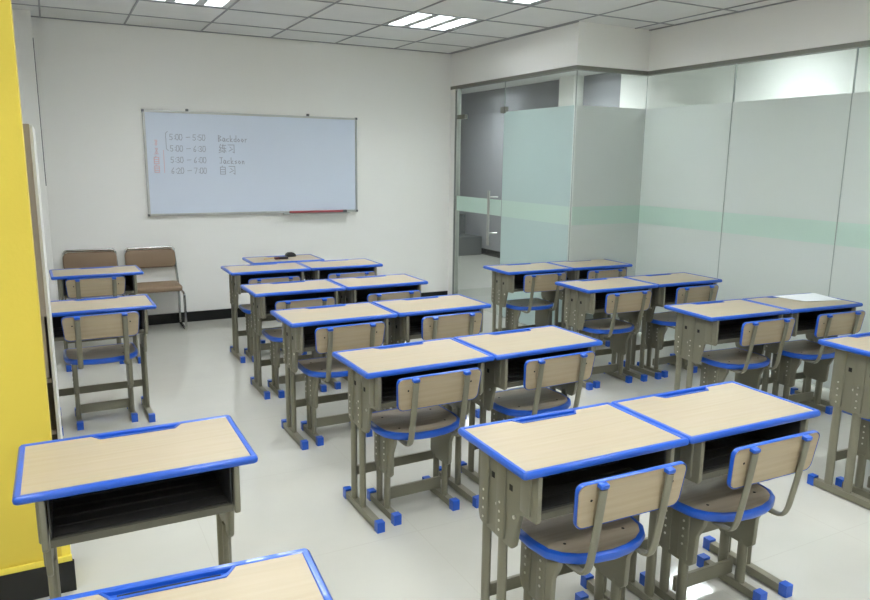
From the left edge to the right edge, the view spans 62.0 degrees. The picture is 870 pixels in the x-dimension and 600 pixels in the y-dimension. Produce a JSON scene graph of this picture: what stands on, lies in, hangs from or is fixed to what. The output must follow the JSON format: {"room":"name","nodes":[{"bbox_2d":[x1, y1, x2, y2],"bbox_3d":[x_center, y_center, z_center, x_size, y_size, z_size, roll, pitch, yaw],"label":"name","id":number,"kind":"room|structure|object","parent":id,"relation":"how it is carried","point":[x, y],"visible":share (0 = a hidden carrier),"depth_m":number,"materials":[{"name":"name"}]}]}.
{"room":"classroom","nodes":[
{"label":"classroom","id":0,"kind":"room"},
{"bbox_2d":[12,9,55,300],"bbox_3d":[-3.347,-0.963,5.883,0.315,2.620,0.260,-5,12,-27],"label":"wall","id":1,"kind":"structure","parent":0,"point":[22,24],"depth_m":5.69,"materials":[{"name":"white paint"}]},
{"bbox_2d":[33,39,46,185],"bbox_3d":[-3.140,-1.484,5.746,0.006,1.140,0.012,-5,12,-27],"label":"trim","id":2,"kind":"structure","parent":1,"relation":"attached to","point":[33,39],"depth_m":5.74,"materials":[{"name":"grey plastic"}]},
{"bbox_2d":[0,0,76,599],"bbox_3d":[-2.435,-0.167,1.812,2.567,2.620,0.156,-5,12,-27],"label":"wall","id":3,"kind":"structure","parent":0,"point":[24,402],"depth_m":2.38,"materials":[{"name":"yellow paint"}]},
{"bbox_2d":[0,554,71,575],"bbox_3d":[-2.418,1.010,1.974,2.561,0.020,0.010,-5,12,-27],"label":"trim","id":4,"kind":"structure","parent":3,"relation":"attached to","point":[66,558],"depth_m":2.49,"materials":[{"name":"yellow paint"}]},
{"bbox_2d":[61,545,70,555],"bbox_3d":[-1.335,0.874,2.613,0.026,0.300,0.144,-5,12,-27],"label":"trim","id":5,"kind":"structure","parent":3,"relation":"attached to","point":[66,550],"depth_m":2.55,"materials":[{"name":"yellow paint"}]},
{"bbox_2d":[31,17,450,314],"bbox_3d":[-1.762,-1.145,6.921,4.380,2.620,0.140,-5,12,-27],"label":"wall","id":6,"kind":"structure","parent":0,"point":[95,81],"depth_m":6.74,"materials":[{"name":"white paint"}]},
{"bbox_2d":[141,109,357,216],"bbox_3d":[-1.674,-1.291,6.839,2.003,0.948,0.034,-5,12,-27],"label":"whiteboard","id":7,"kind":"object","parent":6,"relation":"attached to","point":[197,163],"visible":1,"depth_m":6.79,"materials":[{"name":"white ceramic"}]},
{"bbox_2d":[283,212,349,214],"bbox_3d":[-1.164,-0.860,7.148,0.678,0.012,0.050,-5,12,-27],"label":"ledge","id":8,"kind":"object","parent":7,"relation":"attached to","point":[322,212],"visible":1,"depth_m":7.13,"materials":[{"name":"silver metal"}]},
{"bbox_2d":[289,210,346,212],"bbox_3d":[-1.151,-0.876,7.154,0.585,0.026,0.026,-5,12,-27],"label":"board pointer","id":9,"kind":"object","parent":8,"relation":"on","point":[311,211],"visible":1,"depth_m":7.14,"materials":[{"name":"red plastic"}]},
{"bbox_2d":[148,291,447,324],"bbox_3d":[-1.571,0.093,7.182,3.855,0.095,0.014,-5,12,-27],"label":"baseboard","id":10,"kind":"structure","parent":6,"relation":"attached to","point":[157,319],"depth_m":6.84,"materials":[{"name":"black"}]},
{"bbox_2d":[448,89,461,294],"bbox_3d":[0.209,-1.107,7.819,0.062,2.253,0.140,-5,12,-27],"label":"trim","id":11,"kind":"structure","parent":6,"relation":"attached to","point":[455,124],"depth_m":7.77,"materials":[{"name":"silver metal"}]},
{"bbox_2d":[456,107,507,293],"bbox_3d":[0.404,-0.899,7.354,0.143,2.016,0.910,-5,12,-27],"label":"door","id":12,"kind":"structure","parent":6,"relation":"in","point":[488,206],"depth_m":7.27,"materials":[{"name":"clear glass"}]},
{"bbox_2d":[11,0,788,93],"bbox_3d":[-0.895,-2.168,5.362,9.250,0.001,14.500,-5,12,-27],"label":"ceiling","id":13,"kind":"structure","parent":0,"point":[657,11],"depth_m":5.64,"materials":[{"name":"tile"}]},
{"bbox_2d":[151,0,236,7],"bbox_3d":[-1.692,-2.163,5.014,0.619,0.104,0.619,-5,12,-27],"label":"ceiling lamp","id":14,"kind":"object","parent":13,"relation":"attached to","point":[210,3],"visible":1,"depth_m":5.25,"materials":[{"name":"white plastic"}]},
{"bbox_2d":[11,0,796,53],"bbox_3d":[-0.583,-1.599,2.454,7.702,0.007,8.560,-5,12,-27],"label":"trim","id":15,"kind":"structure","parent":13,"relation":"attached to","point":[137,1],"depth_m":5.78,"materials":[{"name":"grey metal"}]},
{"bbox_2d":[385,13,481,30],"bbox_3d":[-0.025,-2.309,5.874,0.619,0.104,0.619,-5,12,-27],"label":"ceiling lamp","id":16,"kind":"object","parent":13,"relation":"attached to","point":[415,20],"visible":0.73,"depth_m":5.91,"materials":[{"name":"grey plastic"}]},
{"bbox_2d":[492,0,545,4],"bbox_3d":[0.556,-2.092,4.784,0.619,0.104,0.619,-5,12,-27],"label":"ceiling lamp","id":17,"kind":"object","parent":13,"relation":"attached to","point":[524,2],"visible":1,"depth_m":5.11,"materials":[{"name":"white plastic"}]},
{"bbox_2d":[36,254,869,599],"bbox_3d":[-0.926,0.429,5.863,9.250,0.050,14.500,-5,12,-27],"label":"floor","id":18,"kind":"structure","parent":0,"point":[292,498],"depth_m":3.19,"materials":[{"name":"tile"}]},
{"bbox_2d":[23,124,70,545],"bbox_3d":[-1.654,0.159,2.802,0.306,1.625,0.552,-5,12,-27],"label":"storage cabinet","id":19,"kind":"object","parent":18,"relation":"on","point":[28,130],"visible":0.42,"depth_m":2.60,"materials":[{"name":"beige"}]},
{"bbox_2d":[62,248,124,299],"bbox_3d":[-2.925,-0.055,6.198,0.472,0.725,0.403,-5,12,-27],"label":"chair","id":20,"kind":"object","parent":18,"relation":"on","point":[82,258],"visible":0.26,"depth_m":6.28,"materials":[{"name":"brown plastic"}]},
{"bbox_2d":[63,251,116,268],"bbox_3d":[-3.001,-0.336,6.299,0.426,0.165,0.036,-5,6,-27],"label":"chair backrest","id":21,"kind":"object","parent":20,"relation":"on","point":[79,259],"depth_m":6.28,"materials":[{"name":"brown leather"}]},
{"bbox_2d":[65,276,125,367],"bbox_3d":[-2.495,0.142,5.338,0.394,0.676,0.417,-5,13,-29],"label":"chair","id":22,"kind":"object","parent":18,"relation":"on","point":[113,286],"visible":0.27,"depth_m":5.13,"materials":[{"name":"brown wood"}]},
{"bbox_2d":[49,265,143,371],"bbox_3d":[-2.502,0.122,5.399,0.608,0.691,0.387,-5,13,-29],"label":"student desk","id":23,"kind":"object","parent":18,"relation":"on","point":[130,272],"visible":0.57,"depth_m":5.31,"materials":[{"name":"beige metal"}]},
{"bbox_2d":[61,311,138,430],"bbox_3d":[-1.911,0.376,4.160,0.394,0.676,0.417,-5,12,-28],"label":"chair","id":24,"kind":"object","parent":18,"relation":"on","point":[79,328],"visible":1,"depth_m":4.04,"materials":[{"name":"brown wood"}]},
{"bbox_2d":[51,294,156,435],"bbox_3d":[-1.946,0.359,4.206,0.608,0.691,0.387,-5,12,-28],"label":"student desk","id":25,"kind":"object","parent":18,"relation":"on","point":[60,309],"visible":0.58,"depth_m":4.21,"materials":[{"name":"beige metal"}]},
{"bbox_2d":[12,415,257,598],"bbox_3d":[-0.861,0.771,2.143,0.608,0.691,0.387,-5,12,-27],"label":"student desk","id":26,"kind":"object","parent":18,"relation":"on","point":[84,488],"visible":0.98,"depth_m":2.04,"materials":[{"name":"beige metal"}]},
{"bbox_2d":[91,423,180,438],"bbox_3d":[-0.913,0.411,2.225,0.259,0.016,0.034,-5,12,-27],"label":"tray","id":27,"kind":"object","parent":26,"relation":"on","point":[153,429],"depth_m":2.23,"materials":[{"name":"blue plastic"}]},
{"bbox_2d":[124,246,187,329],"bbox_3d":[-2.488,-0.092,6.418,0.472,0.725,0.403,-5,12,-27],"label":"chair","id":28,"kind":"object","parent":18,"relation":"on","point":[154,256],"visible":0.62,"depth_m":6.47,"materials":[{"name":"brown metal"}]},
{"bbox_2d":[125,249,175,267],"bbox_3d":[-2.565,-0.373,6.518,0.426,0.165,0.036,-5,6,-27],"label":"chair backrest","id":29,"kind":"object","parent":28,"relation":"on","point":[149,258],"depth_m":6.50,"materials":[{"name":"brown leather"}]},
{"bbox_2d":[137,280,182,293],"bbox_3d":[-2.478,-0.115,6.394,0.430,0.044,0.360,-5,12,-27],"label":"seat cushion","id":30,"kind":"object","parent":28,"relation":"on","point":[158,286],"depth_m":6.30,"materials":[{"name":"brown wood"}]},
{"bbox_2d":[48,548,332,599],"bbox_3d":[-0.482,0.929,1.348,0.608,0.691,0.387,-4,12,-23],"label":"student desk","id":31,"kind":"object","parent":18,"relation":"on","point":[290,575],"visible":1,"depth_m":1.44,"materials":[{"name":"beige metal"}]},
{"bbox_2d":[98,565,235,599],"bbox_3d":[-0.524,0.568,1.433,0.259,0.016,0.034,-4,12,-23],"label":"tray","id":32,"kind":"object","parent":31,"relation":"on","point":[149,588],"depth_m":1.43,"materials":[{"name":"blue plastic"}]},
{"bbox_2d":[221,262,310,362],"bbox_3d":[-1.318,0.085,5.668,0.608,0.691,0.387,-5,12,-27],"label":"student desk","id":33,"kind":"object","parent":18,"relation":"on","point":[239,275],"visible":0.63,"depth_m":5.58,"materials":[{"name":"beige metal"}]},
{"bbox_2d":[238,276,299,361],"bbox_3d":[-1.273,0.123,5.564,0.394,0.656,0.417,-5,12,-27],"label":"chair","id":34,"kind":"object","parent":18,"relation":"on","point":[245,308],"visible":0.34,"depth_m":5.50,"materials":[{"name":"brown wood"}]},
{"bbox_2d":[242,254,323,343],"bbox_3d":[-1.287,-0.013,6.178,0.608,0.691,0.387,-5,12,-27],"label":"student desk","id":35,"kind":"object","parent":18,"relation":"on","point":[301,257],"visible":0.16,"depth_m":6.07,"materials":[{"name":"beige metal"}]},
{"bbox_2d":[274,256,287,259],"bbox_3d":[-1.289,-0.352,6.060,0.110,0.018,0.037,-5,12,-27],"label":"pencil case","id":36,"kind":"object","parent":35,"relation":"on","point":[282,257],"visible":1,"depth_m":6.04,"materials":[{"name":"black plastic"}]},
{"bbox_2d":[285,252,295,256],"bbox_3d":[-1.245,-0.393,6.231,0.088,0.036,0.056,-5,12,-27],"label":"eraser","id":37,"kind":"object","parent":35,"relation":"on","point":[289,254],"visible":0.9,"depth_m":6.21,"materials":[{"name":"black plastic"}]},
{"bbox_2d":[240,279,345,399],"bbox_3d":[-0.946,0.246,4.854,0.608,0.691,0.387,-5,12,-27],"label":"student desk","id":38,"kind":"object","parent":18,"relation":"on","point":[263,296],"visible":0.68,"depth_m":4.77,"materials":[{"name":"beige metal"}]},
{"bbox_2d":[262,297,334,397],"bbox_3d":[-0.898,0.285,4.750,0.394,0.656,0.418,-5,12,-27],"label":"chair","id":39,"kind":"object","parent":18,"relation":"on","point":[275,335],"visible":0.49,"depth_m":4.68,"materials":[{"name":"brown wood"}]},
{"bbox_2d":[270,302,397,449],"bbox_3d":[-0.564,0.405,4.057,0.608,0.691,0.387,-5,12,-28],"label":"student desk","id":40,"kind":"object","parent":18,"relation":"on","point":[299,325],"visible":0.65,"depth_m":3.96,"materials":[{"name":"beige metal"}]},
{"bbox_2d":[305,304,346,308],"bbox_3d":[-0.620,0.045,4.137,0.259,0.016,0.034,-5,12,-28],"label":"tray","id":41,"kind":"object","parent":40,"relation":"on","point":[338,305],"depth_m":4.14,"materials":[{"name":"blue plastic"}]},
{"bbox_2d":[297,258,382,279],"bbox_3d":[-0.779,0.038,5.945,0.608,0.691,0.387,-5,12,-27],"label":"student desk","id":42,"kind":"object","parent":18,"relation":"on","point":[319,269],"visible":0.28,"depth_m":5.86,"materials":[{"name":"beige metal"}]},
{"bbox_2d":[298,321,384,445],"bbox_3d":[-0.527,0.428,3.979,0.394,0.676,0.417,-5,12,-28],"label":"chair","id":43,"kind":"object","parent":18,"relation":"on","point":[328,340],"visible":0.6,"depth_m":3.84,"materials":[{"name":"brown wood"}]},
{"bbox_2d":[328,271,374,352],"bbox_3d":[-0.733,0.076,5.841,0.394,0.656,0.417,-5,12,-27],"label":"chair","id":44,"kind":"object","parent":18,"relation":"on","point":[367,273],"visible":0.16,"depth_m":5.62,"materials":[{"name":"brown wood"}]},
{"bbox_2d":[328,274,427,380],"bbox_3d":[-0.406,0.199,5.135,0.608,0.691,0.387,-5,12,-27],"label":"student desk","id":45,"kind":"object","parent":18,"relation":"on","point":[357,290],"visible":0.34,"depth_m":5.04,"materials":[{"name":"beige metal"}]},
{"bbox_2d":[367,290,420,342],"bbox_3d":[-0.357,0.237,5.031,0.394,0.656,0.417,-5,12,-27],"label":"chair","id":46,"kind":"object","parent":18,"relation":"on","point":[414,293],"visible":0.1,"depth_m":4.81,"materials":[{"name":"brown wood"}]},
{"bbox_2d":[332,337,494,533],"bbox_3d":[-0.101,0.574,3.212,0.608,0.691,0.387,-5,12,-28],"label":"student desk","id":47,"kind":"object","parent":18,"relation":"on","point":[374,373],"visible":0.76,"depth_m":3.13,"materials":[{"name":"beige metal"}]},
{"bbox_2d":[375,341,423,348],"bbox_3d":[-0.157,0.214,3.291,0.259,0.016,0.034,-5,12,-28],"label":"tray","id":48,"kind":"object","parent":47,"relation":"on","point":[418,343],"depth_m":3.29,"materials":[{"name":"blue plastic"}]},
{"bbox_2d":[367,367,480,525],"bbox_3d":[-0.070,0.595,3.142,0.394,0.676,0.417,-5,12,-28],"label":"chair","id":49,"kind":"object","parent":18,"relation":"on","point":[419,413],"visible":0.98,"depth_m":3.08,"materials":[{"name":"brown wood"}]},
{"bbox_2d":[372,294,490,417],"bbox_3d":[-0.027,0.356,4.343,0.608,0.691,0.387,-5,12,-28],"label":"student desk","id":50,"kind":"object","parent":18,"relation":"on","point":[410,312],"visible":0.42,"depth_m":4.22,"materials":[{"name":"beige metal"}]},
{"bbox_2d":[421,311,482,417],"bbox_3d":[0.010,0.379,4.265,0.394,0.676,0.417,-5,12,-28],"label":"chair","id":51,"kind":"object","parent":18,"relation":"on","point":[469,323],"visible":0.19,"depth_m":4.05,"materials":[{"name":"brown wood"}]},
{"bbox_2d":[459,214,481,255],"bbox_3d":[0.080,-1.075,11.950,1.150,0.620,0.770,-5,12,-27],"label":"sofa","id":52,"kind":"object","parent":18,"relation":"on","point":[469,244],"visible":0.32,"depth_m":11.85,"materials":[{"name":"grey fabric"}]},
{"bbox_2d":[453,325,602,483],"bbox_3d":[0.435,0.524,3.502,0.608,0.691,0.387,-5,12,-28],"label":"student desk","id":53,"kind":"object","parent":18,"relation":"on","point":[510,349],"visible":0.59,"depth_m":3.40,"materials":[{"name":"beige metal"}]},
{"bbox_2d":[488,328,530,334],"bbox_3d":[0.378,0.164,3.582,0.259,0.016,0.034,-5,12,-28],"label":"tray","id":54,"kind":"object","parent":53,"relation":"on","point":[524,330],"depth_m":3.58,"materials":[{"name":"blue plastic"}]},
{"bbox_2d":[483,262,572,331],"bbox_3d":[0.736,0.074,5.849,0.608,0.691,0.387,-5,12,-26],"label":"student desk","id":55,"kind":"object","parent":18,"relation":"on","point":[506,278],"visible":0.68,"depth_m":5.75,"materials":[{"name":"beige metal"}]},
{"bbox_2d":[505,272,566,329],"bbox_3d":[0.766,0.098,5.768,0.394,0.676,0.417,-5,12,-26],"label":"chair","id":56,"kind":"object","parent":18,"relation":"on","point":[532,283],"visible":0.8,"depth_m":5.64,"materials":[{"name":"brown wood"}]},
{"bbox_2d":[491,351,594,421],"bbox_3d":[0.468,0.546,3.428,0.394,0.676,0.417,-5,12,-28],"label":"chair","id":57,"kind":"object","parent":18,"relation":"on","point":[535,397],"visible":0.58,"depth_m":3.28,"materials":[{"name":"brown wood"}]},
{"bbox_2d":[458,402,688,599],"bbox_3d":[0.422,0.753,2.315,0.608,0.691,0.387,-5,12,-26],"label":"student desk","id":58,"kind":"object","parent":18,"relation":"on","point":[532,467],"visible":0.79,"depth_m":2.21,"materials":[{"name":"brown wood"}]},
{"bbox_2d":[511,409,575,422],"bbox_3d":[0.371,0.393,2.397,0.259,0.016,0.034,-5,12,-26],"label":"tray","id":59,"kind":"object","parent":58,"relation":"on","point":[567,413],"depth_m":2.40,"materials":[{"name":"blue plastic"}]},
{"bbox_2d":[547,259,632,340],"bbox_3d":[1.286,0.030,6.112,0.608,0.691,0.387,-5,12,-26],"label":"student desk","id":60,"kind":"object","parent":18,"relation":"on","point":[580,270],"visible":0.33,"depth_m":6.02,"materials":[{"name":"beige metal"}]},
{"bbox_2d":[570,268,626,346],"bbox_3d":[1.301,0.055,6.024,0.394,0.676,0.417,-5,12,-26],"label":"chair","id":61,"kind":"object","parent":18,"relation":"on","point":[608,273],"visible":0.23,"depth_m":5.83,"materials":[{"name":"brown wood"}]},
{"bbox_2d":[519,461,686,599],"bbox_3d":[0.468,0.777,2.231,0.394,0.676,0.418,-5,12,-26],"label":"chair","id":62,"kind":"object","parent":18,"relation":"on","point":[602,531],"visible":0.97,"depth_m":2.11,"materials":[{"name":"laminate"}]},
{"bbox_2d":[555,277,657,389],"bbox_3d":[1.192,0.222,5.115,0.608,0.691,0.387,-5,12,-26],"label":"student desk","id":63,"kind":"object","parent":18,"relation":"on","point":[582,297],"visible":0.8,"depth_m":5.02,"materials":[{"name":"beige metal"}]},
{"bbox_2d":[579,290,651,387],"bbox_3d":[1.208,0.246,5.028,0.394,0.676,0.417,-5,12,-26],"label":"chair","id":64,"kind":"object","parent":18,"relation":"on","point":[619,332],"visible":0.83,"depth_m":4.95,"materials":[{"name":"brown wood"}]},
{"bbox_2d":[623,272,721,379],"bbox_3d":[1.741,0.177,5.380,0.608,0.691,0.387,-5,12,-26],"label":"student desk","id":65,"kind":"object","parent":18,"relation":"on","point":[668,283],"visible":0.41,"depth_m":5.28,"materials":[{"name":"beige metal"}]},
{"bbox_2d":[637,284,718,377],"bbox_3d":[1.762,0.201,5.295,0.394,0.676,0.418,-5,12,-26],"label":"chair","id":66,"kind":"object","parent":18,"relation":"on","point":[656,329],"visible":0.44,"depth_m":5.23,"materials":[{"name":"brown wood"}]},
{"bbox_2d":[611,381,820,599],"bbox_3d":[0.969,0.708,2.584,0.608,0.691,0.387,-5,12,-26],"label":"student desk","id":67,"kind":"object","parent":18,"relation":"on","point":[717,419],"visible":0.51,"depth_m":2.50,"materials":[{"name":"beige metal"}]},
{"bbox_2d":[655,387,708,397],"bbox_3d":[0.918,0.348,2.665,0.259,0.016,0.034,-5,12,-26],"label":"tray","id":68,"kind":"object","parent":67,"relation":"on","point":[692,391],"depth_m":2.66,"materials":[{"name":"blue plastic"}]},
{"bbox_2d":[664,299,790,390],"bbox_3d":[1.708,0.384,4.309,0.608,0.691,0.387,-4,12,-23],"label":"student desk","id":69,"kind":"object","parent":18,"relation":"on","point":[698,324],"visible":0.72,"depth_m":4.21,"materials":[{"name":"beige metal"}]},
{"bbox_2d":[639,430,819,599],"bbox_3d":[0.987,0.734,2.486,0.394,0.676,0.417,-5,12,-26],"label":"chair","id":70,"kind":"object","parent":18,"relation":"on","point":[735,501],"visible":0.91,"depth_m":2.43,"materials":[{"name":"brown wood"}]},
{"bbox_2d":[700,317,794,389],"bbox_3d":[1.771,0.409,4.221,0.394,0.676,0.417,-4,12,-23],"label":"chair","id":71,"kind":"object","parent":18,"relation":"on","point":[748,366],"visible":0.8,"depth_m":4.11,"materials":[{"name":"brown wood"}]},
{"bbox_2d":[743,293,862,405],"bbox_3d":[2.269,0.344,4.549,0.608,0.691,0.387,-4,12,-23],"label":"student desk","id":72,"kind":"object","parent":18,"relation":"on","point":[805,313],"visible":0.41,"depth_m":4.45,"materials":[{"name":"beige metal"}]},
{"bbox_2d":[774,293,839,300],"bbox_3d":[2.370,-0.014,4.578,0.362,0.001,0.241,-4,12,-22],"label":"paper sheet","id":73,"kind":"object","parent":72,"relation":"on","point":[808,296],"visible":1,"depth_m":4.59,"materials":[{"name":"white paper"}]},
{"bbox_2d":[771,310,864,414],"bbox_3d":[2.299,0.371,4.448,0.394,0.676,0.417,-4,12,-23],"label":"chair","id":74,"kind":"object","parent":18,"relation":"on","point":[817,358],"visible":0.84,"depth_m":4.42,"materials":[{"name":"brown wood"}]},
{"bbox_2d":[807,332,869,509],"bbox_3d":[2.125,0.549,3.386,0.608,0.725,0.387,-5,12,-26],"label":"student desk","id":75,"kind":"object","parent":18,"relation":"on","point":[850,380],"visible":0.99,"depth_m":3.31,"materials":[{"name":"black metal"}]},
{"bbox_2d":[835,410,869,499],"bbox_3d":[2.164,0.589,3.313,0.394,0.676,0.417,-5,12,-26],"label":"chair","id":76,"kind":"object","parent":18,"relation":"on","point":[863,449],"visible":0.7,"depth_m":3.36,"materials":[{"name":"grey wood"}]},
{"bbox_2d":[558,75,583,260],"bbox_3d":[1.783,-1.651,9.764,0.160,2.620,0.310,-5,12,-27],"label":"pillar","id":77,"kind":"structure","parent":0,"point":[567,85],"depth_m":9.48,"materials":[{"name":"white paint"}]},
{"bbox_2d":[451,0,869,86],"bbox_3d":[2.553,-1.713,4.103,0.900,0.335,8.560,-5,12,-27],"label":"wall","id":78,"kind":"structure","parent":0,"point":[799,24],"depth_m":5.81,"materials":[{"name":"white paint"}]},
{"bbox_2d":[498,105,573,324],"bbox_3d":[0.891,-0.850,6.528,0.012,2.253,1.048,-5,12,-27],"label":"glass panel","id":79,"kind":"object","parent":78,"relation":"in","point":[537,143],"depth_m":6.47,"materials":[{"name":"clear glass"}]},
{"bbox_2d":[569,105,645,332],"bbox_3d":[1.476,-0.787,6.240,0.748,2.253,0.012,-5,12,-27],"label":"window","id":80,"kind":"structure","parent":78,"relation":"in","point":[608,155],"depth_m":6.19,"materials":[{"name":"clear glass"}]},
{"bbox_2d":[451,40,869,89],"bbox_3d":[2.509,-1.529,4.116,0.815,0.032,8.560,-5,12,-27],"label":"trim","id":81,"kind":"structure","parent":78,"relation":"attached to","point":[861,44],"depth_m":5.83,"materials":[{"name":"silver metal"}]},
{"bbox_2d":[504,47,858,349],"bbox_3d":[2.527,-0.395,4.269,0.770,2.253,6.660,-5,12,-27],"label":"trim","id":82,"kind":"structure","parent":78,"relation":"attached to","point":[857,53],"depth_m":5.51,"materials":[{"name":"grey plastic"}]},
{"bbox_2d":[635,102,731,350],"bbox_3d":[2.026,-0.737,6.011,0.012,2.253,0.910,-5,12,-27],"label":"glass panel","id":83,"kind":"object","parent":78,"relation":"in","point":[685,148],"depth_m":5.95,"materials":[{"name":"clear glass"}]},
{"bbox_2d":[712,93,851,384],"bbox_3d":[2.454,-0.576,5.207,0.012,2.253,0.929,-5,12,-27],"label":"glass panel","id":84,"kind":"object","parent":78,"relation":"in","point":[786,155],"depth_m":5.14,"materials":[{"name":"clear glass"}]},
{"bbox_2d":[822,92,869,388],"bbox_3d":[2.888,-0.414,4.394,0.012,2.253,0.929,-5,12,-27],"label":"window","id":85,"kind":"structure","parent":78,"relation":"in","point":[850,278],"depth_m":4.68,"materials":[{"name":"clear glass"}]},
{"bbox_2d":[459,47,869,251],"bbox_3d":[3.110,-1.212,7.572,0.120,2.620,14.300,-5,12,-27],"label":"wall","id":86,"kind":"structure","parent":0,"point":[829,73],"depth_m":8.55,"materials":[{"name":"white paint"}]},
{"bbox_2d":[481,248,499,257],"bbox_3d":[0.739,-0.829,12.087,0.014,0.100,4.390,-5,12,-27],"label":"baseboard","id":87,"kind":"structure","parent":86,"relation":"attached to","point":[484,251],"depth_m":11.76,"materials":[{"name":"black"}]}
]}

